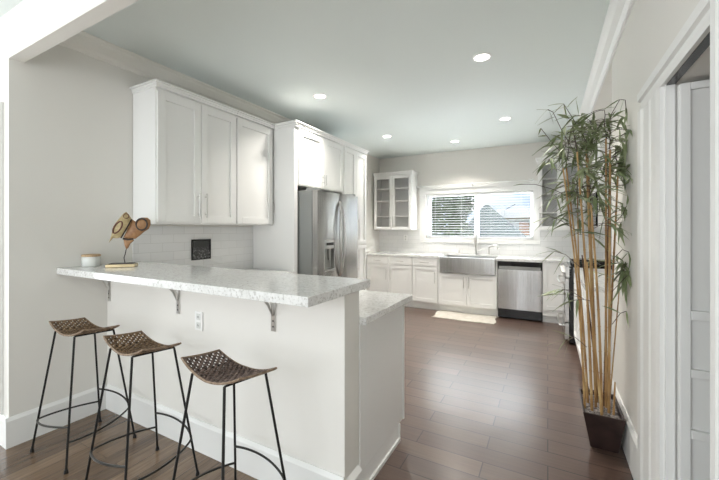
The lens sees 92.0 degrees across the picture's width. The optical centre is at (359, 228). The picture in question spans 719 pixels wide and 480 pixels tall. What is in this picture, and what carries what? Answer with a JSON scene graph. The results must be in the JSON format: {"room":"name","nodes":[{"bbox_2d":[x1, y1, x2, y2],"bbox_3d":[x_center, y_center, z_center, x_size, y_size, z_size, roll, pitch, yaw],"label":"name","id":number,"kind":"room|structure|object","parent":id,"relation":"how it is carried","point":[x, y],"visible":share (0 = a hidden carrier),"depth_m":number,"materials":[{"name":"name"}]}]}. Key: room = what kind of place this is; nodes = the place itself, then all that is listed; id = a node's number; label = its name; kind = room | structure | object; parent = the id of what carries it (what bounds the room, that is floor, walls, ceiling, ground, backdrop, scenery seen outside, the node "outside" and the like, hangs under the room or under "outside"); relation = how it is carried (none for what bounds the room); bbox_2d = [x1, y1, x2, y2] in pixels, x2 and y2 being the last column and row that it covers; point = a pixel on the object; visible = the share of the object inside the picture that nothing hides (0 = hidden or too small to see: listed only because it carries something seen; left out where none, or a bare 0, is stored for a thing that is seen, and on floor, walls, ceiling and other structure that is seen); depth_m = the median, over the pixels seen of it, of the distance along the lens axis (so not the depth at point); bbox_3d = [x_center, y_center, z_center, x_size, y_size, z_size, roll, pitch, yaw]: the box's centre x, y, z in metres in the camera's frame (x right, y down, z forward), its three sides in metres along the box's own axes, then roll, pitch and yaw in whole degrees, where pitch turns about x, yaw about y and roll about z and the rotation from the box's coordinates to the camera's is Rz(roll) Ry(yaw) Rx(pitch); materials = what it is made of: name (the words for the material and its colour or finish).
{"room":"kitchen","nodes":[
{"label":"kitchen","id":0,"kind":"room"},
{"bbox_2d":[0,18,0,101],"bbox_3d":[-3.556,-0.017,2.967,2.920,2.760,0.100,0,0,28],"label":"wall","id":1,"kind":"structure","parent":0,"point":[0,18],"depth_m":2.23,"materials":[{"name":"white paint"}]},
{"bbox_2d":[0,102,2,413],"bbox_3d":[-2.400,0.183,2.271,0.295,1.980,0.022,0,0,28],"label":"door frame","id":2,"kind":"structure","parent":1,"relation":"attached to","point":[1,103],"depth_m":2.20,"materials":[{"name":"white paint"}]},
{"bbox_2d":[0,413,8,447],"bbox_3d":[-3.531,1.270,2.886,3.040,0.185,0.018,0,0,28],"label":"baseboard","id":3,"kind":"structure","parent":1,"relation":"attached to","point":[3,417],"depth_m":2.17,"materials":[{"name":"white paint"}]},
{"bbox_2d":[1,12,378,416],"bbox_3d":[-0.949,-0.017,4.588,0.120,2.760,5.436,0,0,28],"label":"wall","id":4,"kind":"structure","parent":0,"point":[68,113],"depth_m":2.39,"materials":[{"name":"white paint"}]},
{"bbox_2d":[5,384,105,448],"bbox_3d":[-2.059,1.270,2.393,0.018,0.185,0.554,0,0,28],"label":"baseboard","id":5,"kind":"structure","parent":4,"relation":"attached to","point":[19,428],"depth_m":2.34,"materials":[{"name":"white paint"}]},
{"bbox_2d":[58,31,291,123],"bbox_3d":[-1.251,-1.332,3.826,0.075,0.130,3.665,0,0,28],"label":"crown molding","id":6,"kind":"structure","parent":4,"relation":"attached to","point":[85,43],"depth_m":2.92,"materials":[{"name":"white paint"}]},
{"bbox_2d":[129,78,238,224],"bbox_3d":[-1.500,-0.587,3.058,0.358,1.100,0.803,0,0,28],"label":"upper cabinet","id":7,"kind":"object","parent":4,"relation":"attached to","point":[184,141],"visible":0.99,"depth_m":2.85,"materials":[{"name":"white paint"}]},
{"bbox_2d":[133,226,252,269],"bbox_3d":[-1.526,0.213,3.389,0.008,0.472,1.305,0,0,28],"label":"backsplash","id":8,"kind":"structure","parent":4,"relation":"attached to","point":[231,247],"depth_m":3.28,"materials":[{"name":"tile"}]},
{"bbox_2d":[191,239,210,259],"bbox_3d":[-1.530,0.198,3.360,0.012,0.196,0.210,0,0,28],"label":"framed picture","id":9,"kind":"object","parent":4,"relation":"attached to","point":[200,248],"visible":1,"depth_m":3.35,"materials":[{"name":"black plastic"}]},
{"bbox_2d":[235,111,275,225],"bbox_3d":[-1.187,-0.587,3.641,0.353,1.100,0.515,0,0,28],"label":"upper cabinet","id":10,"kind":"object","parent":4,"relation":"attached to","point":[254,135],"visible":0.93,"depth_m":3.55,"materials":[{"name":"white paint"}]},
{"bbox_2d":[107,281,358,479],"bbox_3d":[-0.965,0.837,2.215,2.112,1.052,0.144,0,0,28],"label":"wall","id":11,"kind":"structure","parent":0,"point":[314,350],"depth_m":1.91,"materials":[{"name":"white paint"}]},
{"bbox_2d":[102,280,110,300],"bbox_3d":[-1.959,0.429,2.524,0.032,0.235,0.260,0,0,28],"label":"bracket","id":12,"kind":"object","parent":11,"relation":"attached to","point":[108,286],"visible":0.42,"depth_m":2.63,"materials":[{"name":"silver metal"}]},
{"bbox_2d":[169,289,179,313],"bbox_3d":[-1.229,0.429,2.129,0.098,0.235,0.260,0,0,28],"label":"bracket","id":13,"kind":"object","parent":11,"relation":"attached to","point":[176,293],"visible":0.48,"depth_m":2.23,"materials":[{"name":"silver metal"}]},
{"bbox_2d":[195,311,202,330],"bbox_3d":[-0.992,0.568,2.143,0.072,0.115,0.009,0,0,28],"label":"wall outlet","id":14,"kind":"object","parent":11,"relation":"attached to","point":[198,315],"visible":1,"depth_m":2.14,"materials":[{"name":"white plastic"}]},
{"bbox_2d":[196,314,199,328],"bbox_3d":[-0.993,0.568,2.140,0.034,0.090,0.003,0,0,28],"label":"socket","id":15,"kind":"object","parent":14,"relation":"attached to","point":[197,315],"depth_m":2.14,"materials":[{"name":"white plastic"}]},
{"bbox_2d":[57,262,369,306],"bbox_3d":[-1.009,0.289,2.112,2.131,0.042,0.545,0,0,28],"label":"countertop","id":16,"kind":"structure","parent":11,"relation":"on","point":[302,290],"depth_m":1.80,"materials":[{"name":"stone"}]},
{"bbox_2d":[81,254,100,266],"bbox_3d":[-1.926,0.225,2.494,0.114,0.086,0.114,0,0,28],"label":"ceramic jar","id":17,"kind":"object","parent":16,"relation":"on","point":[87,260],"visible":1,"depth_m":2.45,"materials":[{"name":"white ceramic"}]},
{"bbox_2d":[105,212,150,267],"bbox_3d":[-1.631,0.074,2.462,0.263,0.388,0.090,0,0,-20],"label":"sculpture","id":18,"kind":"object","parent":16,"relation":"on","point":[134,229],"visible":1,"depth_m":2.45,"materials":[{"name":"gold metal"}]},
{"bbox_2d":[106,384,344,479],"bbox_3d":[-0.996,1.270,2.140,2.094,0.185,0.018,0,0,28],"label":"baseboard","id":19,"kind":"structure","parent":11,"relation":"attached to","point":[207,438],"depth_m":2.06,"materials":[{"name":"white paint"}]},
{"bbox_2d":[264,302,275,331],"bbox_3d":[-0.520,0.429,1.744,0.098,0.235,0.260,0,0,28],"label":"bracket","id":20,"kind":"object","parent":11,"relation":"attached to","point":[272,309],"visible":0.49,"depth_m":1.85,"materials":[{"name":"silver metal"}]},
{"bbox_2d":[346,464,361,479],"bbox_3d":[-0.029,1.280,1.706,0.020,0.165,0.140,0,0,28],"label":"baseboard","id":21,"kind":"structure","parent":11,"relation":"attached to","point":[356,474],"depth_m":1.73,"materials":[{"name":"white paint"}]},
{"bbox_2d":[0,0,609,158],"bbox_3d":[-1.323,-1.428,2.491,7.500,0.138,9.720,0,0,28],"label":"ceiling","id":22,"kind":"structure","parent":0,"point":[404,70],"depth_m":2.85,"materials":[{"name":"white paint"}]},
{"bbox_2d":[9,0,138,62],"bbox_3d":[-0.684,-1.232,1.394,3.390,0.330,0.071,0,0,28],"label":"beam","id":23,"kind":"structure","parent":22,"relation":"attached to","point":[35,26],"depth_m":1.93,"materials":[{"name":"white paint"}]},
{"bbox_2d":[313,93,326,98],"bbox_3d":[-0.415,-1.393,3.652,0.148,0.007,0.148,0,0,28],"label":"recessed light","id":24,"kind":"object","parent":22,"relation":"in","point":[318,95],"visible":1,"depth_m":3.65,"materials":[{"name":"white plastic"}]},
{"bbox_2d":[473,53,491,61],"bbox_3d":[0.996,-1.393,2.824,0.148,0.007,0.148,0,0,28],"label":"recessed light","id":25,"kind":"object","parent":22,"relation":"in","point":[480,57],"visible":1,"depth_m":2.82,"materials":[{"name":"white plastic"}]},
{"bbox_2d":[499,117,510,120],"bbox_3d":[1.845,-1.393,4.402,0.148,0.007,0.148,0,0,28],"label":"recessed light","id":26,"kind":"object","parent":22,"relation":"in","point":[502,118],"visible":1,"depth_m":4.38,"materials":[{"name":"white plastic"}]},
{"bbox_2d":[0,306,633,479],"bbox_3d":[-1.367,1.413,2.515,7.400,0.100,9.720,0,0,28],"label":"floor","id":27,"kind":"structure","parent":0,"point":[482,401],"depth_m":2.37,"materials":[{"name":"brown wood"}]},
{"bbox_2d":[30,317,136,473],"bbox_3d":[-1.738,0.974,2.197,0.467,0.777,0.416,0,0,24],"label":"bar stool","id":28,"kind":"object","parent":27,"relation":"on","point":[86,329],"visible":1,"depth_m":2.16,"materials":[{"name":"brown wicker"}]},
{"bbox_2d":[85,331,199,479],"bbox_3d":[-1.171,0.974,1.876,0.467,0.777,0.416,0,0,29],"label":"bar stool","id":29,"kind":"object","parent":27,"relation":"on","point":[148,346],"visible":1,"depth_m":1.88,"materials":[{"name":"brown wicker"}]},
{"bbox_2d":[172,349,285,479],"bbox_3d":[-0.581,0.974,1.550,0.467,0.777,0.416,0,0,31],"label":"bar stool","id":30,"kind":"object","parent":27,"relation":"on","point":[233,372],"visible":1,"depth_m":1.57,"materials":[{"name":"wicker"}]},
{"bbox_2d":[253,120,345,273],"bbox_3d":[-0.697,0.111,4.234,0.648,2.505,1.030,0,0,28],"label":"refrigerator surround","id":31,"kind":"object","parent":27,"relation":"on","point":[305,156],"visible":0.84,"depth_m":3.80,"materials":[{"name":"white paint"}]},
{"bbox_2d":[298,188,357,277],"bbox_3d":[-0.551,0.448,4.194,0.876,1.770,0.880,0,0,28],"label":"refrigerator","id":32,"kind":"object","parent":27,"relation":"on","point":[327,221],"visible":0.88,"depth_m":3.80,"materials":[{"name":"grey metal"}]},
{"bbox_2d":[343,141,368,289],"bbox_3d":[-0.293,0.111,4.979,0.648,2.505,0.665,0,0,28],"label":"pantry cabinet","id":33,"kind":"object","parent":27,"relation":"on","point":[354,157],"visible":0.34,"depth_m":4.91,"materials":[{"name":"white paint"}]},
{"bbox_2d":[359,305,403,479],"bbox_3d":[-0.774,0.926,2.540,2.118,0.874,0.604,0,0,28],"label":"base cabinet","id":34,"kind":"object","parent":27,"relation":"on","point":[381,341],"visible":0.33,"depth_m":1.98,"materials":[{"name":"white paint"}]},
{"bbox_2d":[359,290,412,324],"bbox_3d":[-0.746,0.469,2.575,2.145,0.040,0.694,0,0,28],"label":"countertop","id":35,"kind":"structure","parent":34,"relation":"on","point":[373,305],"depth_m":2.12,"materials":[{"name":"stone"}]},
{"bbox_2d":[367,256,413,306],"bbox_3d":[0.653,0.926,6.434,0.878,0.874,0.644,0,0,28],"label":"base cabinet","id":36,"kind":"object","parent":27,"relation":"on","point":[388,274],"visible":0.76,"depth_m":6.16,"materials":[{"name":"white paint"}]},
{"bbox_2d":[413,257,438,309],"bbox_3d":[1.238,0.926,6.117,0.444,0.874,0.644,0,0,28],"label":"base cabinet","id":37,"kind":"object","parent":27,"relation":"on","point":[425,270],"visible":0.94,"depth_m":5.87,"materials":[{"name":"white paint"}]},
{"bbox_2d":[431,310,498,324],"bbox_3d":[1.625,1.357,5.370,0.940,0.013,0.524,0,0,28],"label":"rug","id":38,"kind":"object","parent":27,"relation":"on","point":[459,316],"visible":1,"depth_m":5.34,"materials":[{"name":"beige fabric"}]},
{"bbox_2d":[438,258,497,315],"bbox_3d":[1.840,0.926,5.791,0.918,0.874,0.644,0,0,28],"label":"base cabinet","id":39,"kind":"object","parent":27,"relation":"on","point":[457,292],"visible":0.88,"depth_m":5.53,"materials":[{"name":"white paint"}]},
{"bbox_2d":[366,251,611,263],"bbox_3d":[1.886,0.469,5.692,3.802,0.040,0.777,0,0,28],"label":"countertop","id":40,"kind":"structure","parent":39,"relation":"on","point":[380,253],"depth_m":5.65,"materials":[{"name":"stone"}]},
{"bbox_2d":[439,255,496,274],"bbox_3d":[1.810,0.586,5.734,0.866,0.254,0.513,0,0,28],"label":"sink","id":41,"kind":"object","parent":40,"relation":"in","point":[463,264],"visible":0.95,"depth_m":5.52,"materials":[{"name":"silver metal"}]},
{"bbox_2d":[473,233,483,254],"bbox_3d":[2.016,0.255,5.890,0.162,0.387,0.202,0,0,28],"label":"faucet","id":42,"kind":"object","parent":40,"relation":"on","point":[475,234],"visible":1,"depth_m":5.96,"materials":[{"name":"silver metal"}]},
{"bbox_2d":[488,245,498,255],"bbox_3d":[2.239,0.359,5.818,0.181,0.180,0.042,0,0,43],"label":"tap","id":43,"kind":"object","parent":40,"relation":"on","point":[490,245],"visible":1,"depth_m":5.85,"materials":[{"name":"silver metal"}]},
{"bbox_2d":[498,261,541,320],"bbox_3d":[2.508,0.919,5.413,0.599,0.848,0.612,0,0,28],"label":"dishwasher","id":44,"kind":"object","parent":27,"relation":"on","point":[519,283],"visible":0.95,"depth_m":5.16,"materials":[{"name":"silver metal"}]},
{"bbox_2d":[543,263,562,323],"bbox_3d":[2.931,0.926,5.219,0.312,0.874,0.610,0,0,28],"label":"base cabinet","id":45,"kind":"object","parent":27,"relation":"on","point":[549,274],"visible":0.71,"depth_m":4.98,"materials":[{"name":"white paint"}]},
{"bbox_2d":[514,97,632,452],"bbox_3d":[1.485,0.261,2.253,0.708,2.203,0.586,0,0,-29],"label":"bamboo","id":46,"kind":"object","parent":27,"relation":"on","point":[605,421],"visible":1,"depth_m":2.17,"materials":[{"name":"plant"}]},
{"bbox_2d":[557,259,611,342],"bbox_3d":[2.856,0.871,4.285,0.731,0.925,0.755,0,0,28],"label":"gas range","id":47,"kind":"object","parent":27,"relation":"on","point":[567,267],"visible":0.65,"depth_m":4.08,"materials":[{"name":"silver metal"}]},
{"bbox_2d":[566,261,611,268],"bbox_3d":[2.907,0.452,4.257,0.615,0.022,0.755,0,0,28],"label":"cooktop","id":48,"kind":"object","parent":47,"relation":"in","point":[569,265],"depth_m":4.07,"materials":[{"name":"black glass"}]},
{"bbox_2d":[574,273,611,389],"bbox_3d":[2.390,0.926,3.243,0.582,0.874,1.490,0,0,28],"label":"base cabinet","id":49,"kind":"object","parent":27,"relation":"on","point":[601,294],"visible":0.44,"depth_m":2.71,"materials":[{"name":"white paint"}]},
{"bbox_2d":[573,268,611,292],"bbox_3d":[2.388,0.469,3.245,0.587,0.040,1.495,0,0,28],"label":"countertop","id":50,"kind":"structure","parent":49,"relation":"on","point":[601,279],"depth_m":3.15,"materials":[{"name":"stone"}]},
{"bbox_2d":[578,388,625,452],"bbox_3d":[1.537,1.238,2.221,0.209,0.250,0.368,0,0,28],"label":"planter","id":51,"kind":"object","parent":27,"relation":"on","point":[605,426],"depth_m":2.11,"materials":[{"name":"brown wood"}]},
{"bbox_3d":[-1.092,0.926,3.527,0.629,0.874,0.638,0,0,28],"label":"base cabinet","id":52,"kind":"object","parent":27,"relation":"on","visible":0},
{"bbox_2d":[244,268,294,273],"bbox_3d":[-1.102,0.469,3.534,0.605,0.040,0.640,0,0,28],"label":"countertop","id":53,"kind":"structure","parent":52,"relation":"on","point":[268,270],"depth_m":3.75,"materials":[{"name":"stone"}]},
{"bbox_2d":[379,0,634,313],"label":"wall","id":54,"kind":"structure","parent":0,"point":[510,162],"depth_m":5.82,"materials":[{"name":"white paint"}]},
{"bbox_2d":[373,170,418,229],"bbox_3d":[0.688,-0.519,6.584,0.795,1.075,0.364,0,0,28],"label":"upper cabinet","id":55,"kind":"object","parent":54,"relation":"attached to","point":[395,193],"visible":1,"depth_m":6.62,"materials":[{"name":"white paint"}]},
{"bbox_2d":[377,187,408,190],"bbox_3d":[0.689,-0.757,6.618,0.729,0.018,0.278,0,0,28],"label":"shelf","id":56,"kind":"object","parent":55,"relation":"attached to","point":[391,188],"depth_m":6.60,"materials":[{"name":"white paint"}]},
{"bbox_2d":[377,200,408,202],"bbox_3d":[0.689,-0.527,6.618,0.729,0.018,0.278,0,0,28],"label":"shelf","id":57,"kind":"object","parent":55,"relation":"attached to","point":[378,201],"depth_m":6.57,"materials":[{"name":"white paint"}]},
{"bbox_2d":[377,215,408,216],"bbox_3d":[0.689,-0.237,6.618,0.729,0.018,0.278,0,0,28],"label":"shelf","id":58,"kind":"object","parent":55,"relation":"attached to","point":[377,215],"depth_m":6.57,"materials":[{"name":"white paint"}]},
{"bbox_2d":[427,190,531,238],"bbox_3d":[2.044,-0.233,6.090,1.766,0.795,0.047,0,0,28],"label":"window blind","id":59,"kind":"object","parent":54,"relation":"attached to","point":[526,191],"visible":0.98,"depth_m":6.04,"materials":[{"name":"white plastic"}]},
{"bbox_2d":[420,181,539,243],"bbox_3d":[2.041,-0.265,6.102,2.005,1.025,0.145,0,0,28],"label":"window","id":60,"kind":"structure","parent":54,"relation":"attached to","point":[508,186],"depth_m":6.07,"materials":[{"name":"white paint"}]},
{"bbox_2d":[416,179,533,187],"bbox_3d":[1.936,-0.784,6.039,1.978,0.048,0.092,0,0,28],"label":"curtain rod","id":61,"kind":"object","parent":60,"relation":"attached to","point":[529,180],"visible":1,"depth_m":5.97,"materials":[{"name":"white paint"}]},
{"bbox_2d":[535,154,585,229],"bbox_3d":[3.055,-0.534,5.301,0.650,1.105,0.364,0,0,28],"label":"upper cabinet","id":62,"kind":"object","parent":54,"relation":"attached to","point":[550,177],"visible":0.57,"depth_m":5.33,"materials":[{"name":"white paint"}]},
{"bbox_2d":[542,193,556,195],"bbox_3d":[3.083,-0.537,5.321,0.584,0.018,0.278,0,0,28],"label":"shelf","id":63,"kind":"object","parent":62,"relation":"attached to","point":[548,194],"depth_m":5.33,"materials":[{"name":"white paint"}]},
{"bbox_2d":[542,176,580,181],"bbox_3d":[3.083,-0.767,5.321,0.584,0.018,0.278,0,0,28],"label":"shelf","id":64,"kind":"object","parent":62,"relation":"attached to","point":[554,179],"depth_m":5.33,"materials":[{"name":"white paint"}]},
{"bbox_2d":[542,211,580,213],"bbox_3d":[3.083,-0.247,5.321,0.584,0.018,0.278,0,0,28],"label":"shelf","id":65,"kind":"object","parent":62,"relation":"attached to","point":[543,212],"depth_m":5.37,"materials":[{"name":"white paint"}]},
{"bbox_2d":[580,62,611,145],"bbox_3d":[2.835,-1.337,3.889,0.420,0.120,3.060,0,0,28],"label":"wall","id":66,"kind":"structure","parent":0,"point":[604,100],"depth_m":3.51,"materials":[{"name":"white paint"}]},
{"bbox_2d":[612,0,709,479],"bbox_3d":[0.625,-0.017,-0.316,0.540,2.760,6.440,0,0,28],"label":"wall","id":67,"kind":"structure","parent":0,"point":[651,27],"depth_m":1.96,"materials":[{"name":"white paint"}]},
{"bbox_2d":[611,378,636,479],"bbox_3d":[1.680,1.246,2.219,0.020,0.235,0.978,0,0,28],"label":"baseboard","id":68,"kind":"structure","parent":67,"relation":"attached to","point":[629,438],"depth_m":2.01,"materials":[{"name":"white paint"}]},
{"bbox_2d":[637,87,663,479],"bbox_3d":[1.355,0.383,1.623,0.024,1.960,0.365,0,0,28],"label":"trim","id":69,"kind":"structure","parent":67,"relation":"attached to","point":[650,119],"depth_m":1.59,"materials":[{"name":"white paint"}]},
{"bbox_2d":[664,84,674,479],"bbox_3d":[1.287,0.383,1.441,0.030,1.960,0.020,0,0,28],"label":"door frame","id":70,"kind":"structure","parent":67,"relation":"attached to","point":[669,90],"depth_m":1.43,"materials":[{"name":"white paint"}]},
{"bbox_2d":[637,0,718,110],"bbox_3d":[1.174,-0.643,1.292,0.026,0.092,1.120,0,0,28],"label":"trim","id":71,"kind":"structure","parent":67,"relation":"attached to","point":[696,27],"depth_m":1.24,"materials":[{"name":"white paint"}]},
{"bbox_2d":[666,32,709,85],"bbox_3d":[1.157,-0.595,1.200,0.029,0.004,0.523,0,0,28],"label":"closet track","id":72,"kind":"object","parent":67,"relation":"attached to","point":[705,43],"visible":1,"depth_m":1.22,"materials":[{"name":"grey metal"}]},
{"bbox_2d":[677,79,709,479],"bbox_3d":[1.433,0.388,1.347,0.308,1.935,0.079,0,0,28],"label":"door","id":73,"kind":"structure","parent":67,"relation":"in","point":[693,98],"depth_m":1.37,"materials":[{"name":"white paint"}]},
{"bbox_2d":[710,0,718,479],"bbox_3d":[0.958,0.345,0.891,0.024,2.035,0.210,0,0,28],"label":"trim","id":74,"kind":"structure","parent":67,"relation":"attached to","point":[714,7],"depth_m":0.97,"materials":[{"name":"white paint"}]},
{"bbox_2d":[700,72,709,80],"bbox_3d":[1.692,-0.017,1.190,0.760,2.760,2.615,0,0,28],"label":"wall","id":75,"kind":"structure","parent":0,"point":[707,76],"depth_m":1.37,"materials":[{"name":"white paint"}]},
{"bbox_3d":[3.101,-0.017,3.813,0.120,2.760,3.180,0,0,28],"label":"wall","id":76,"kind":"structure","parent":0,"visible":0},
{"bbox_2d":[592,136,611,192],"bbox_3d":[3.025,-0.737,4.190,0.354,0.600,0.760,0,0,28],"label":"upper cabinet","id":77,"kind":"object","parent":76,"relation":"attached to","point":[599,154],"visible":0.18,"depth_m":3.92,"materials":[{"name":"white paint"}]},
{"bbox_2d":[591,190,611,226],"bbox_3d":[3.008,-0.227,4.199,0.403,0.410,0.750,0,0,28],"label":"microwave","id":78,"kind":"object","parent":77,"relation":"attached to","point":[598,219],"visible":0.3,"depth_m":3.93,"materials":[{"name":"white plastic"}]},
{"label":"outside","id":79,"kind":"structure","parent":0,"visible":0},
{"bbox_3d":[15.866,1.433,29.277,60.000,0.100,53.400,0,0,28],"label":"lawn","id":80,"kind":"structure","parent":79,"visible":0},
{"bbox_2d":[432,195,474,236],"bbox_3d":[2.624,-0.553,12.905,3.707,3.890,2.522,0,0,28],"label":"tree","id":81,"kind":"object","parent":80,"relation":"on","point":[450,219],"visible":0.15,"depth_m":11.96,"materials":[{"name":"green plant"}]},
{"bbox_2d":[468,205,526,236],"bbox_3d":[5.665,0.183,14.673,2.580,2.400,3.600,0,0,28],"label":"garage","id":82,"kind":"structure","parent":80,"relation":"on","point":[488,217],"depth_m":13.72,"materials":[{"name":"white paint"}]},
{"bbox_2d":[495,210,529,236],"bbox_3d":[11.779,0.103,23.519,6.700,2.560,5.820,0,0,28],"label":"neighbor house","id":83,"kind":"structure","parent":80,"relation":"on","point":[525,228],"depth_m":21.60,"materials":[{"name":"white paint"}]},
{"bbox_2d":[519,223,528,234],"bbox_3d":[10.286,-0.017,21.689,0.580,0.800,0.060,0,0,28],"label":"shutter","id":84,"kind":"object","parent":83,"relation":"hanging from","point":[525,228],"depth_m":21.65,"materials":[{"name":"plastic"}]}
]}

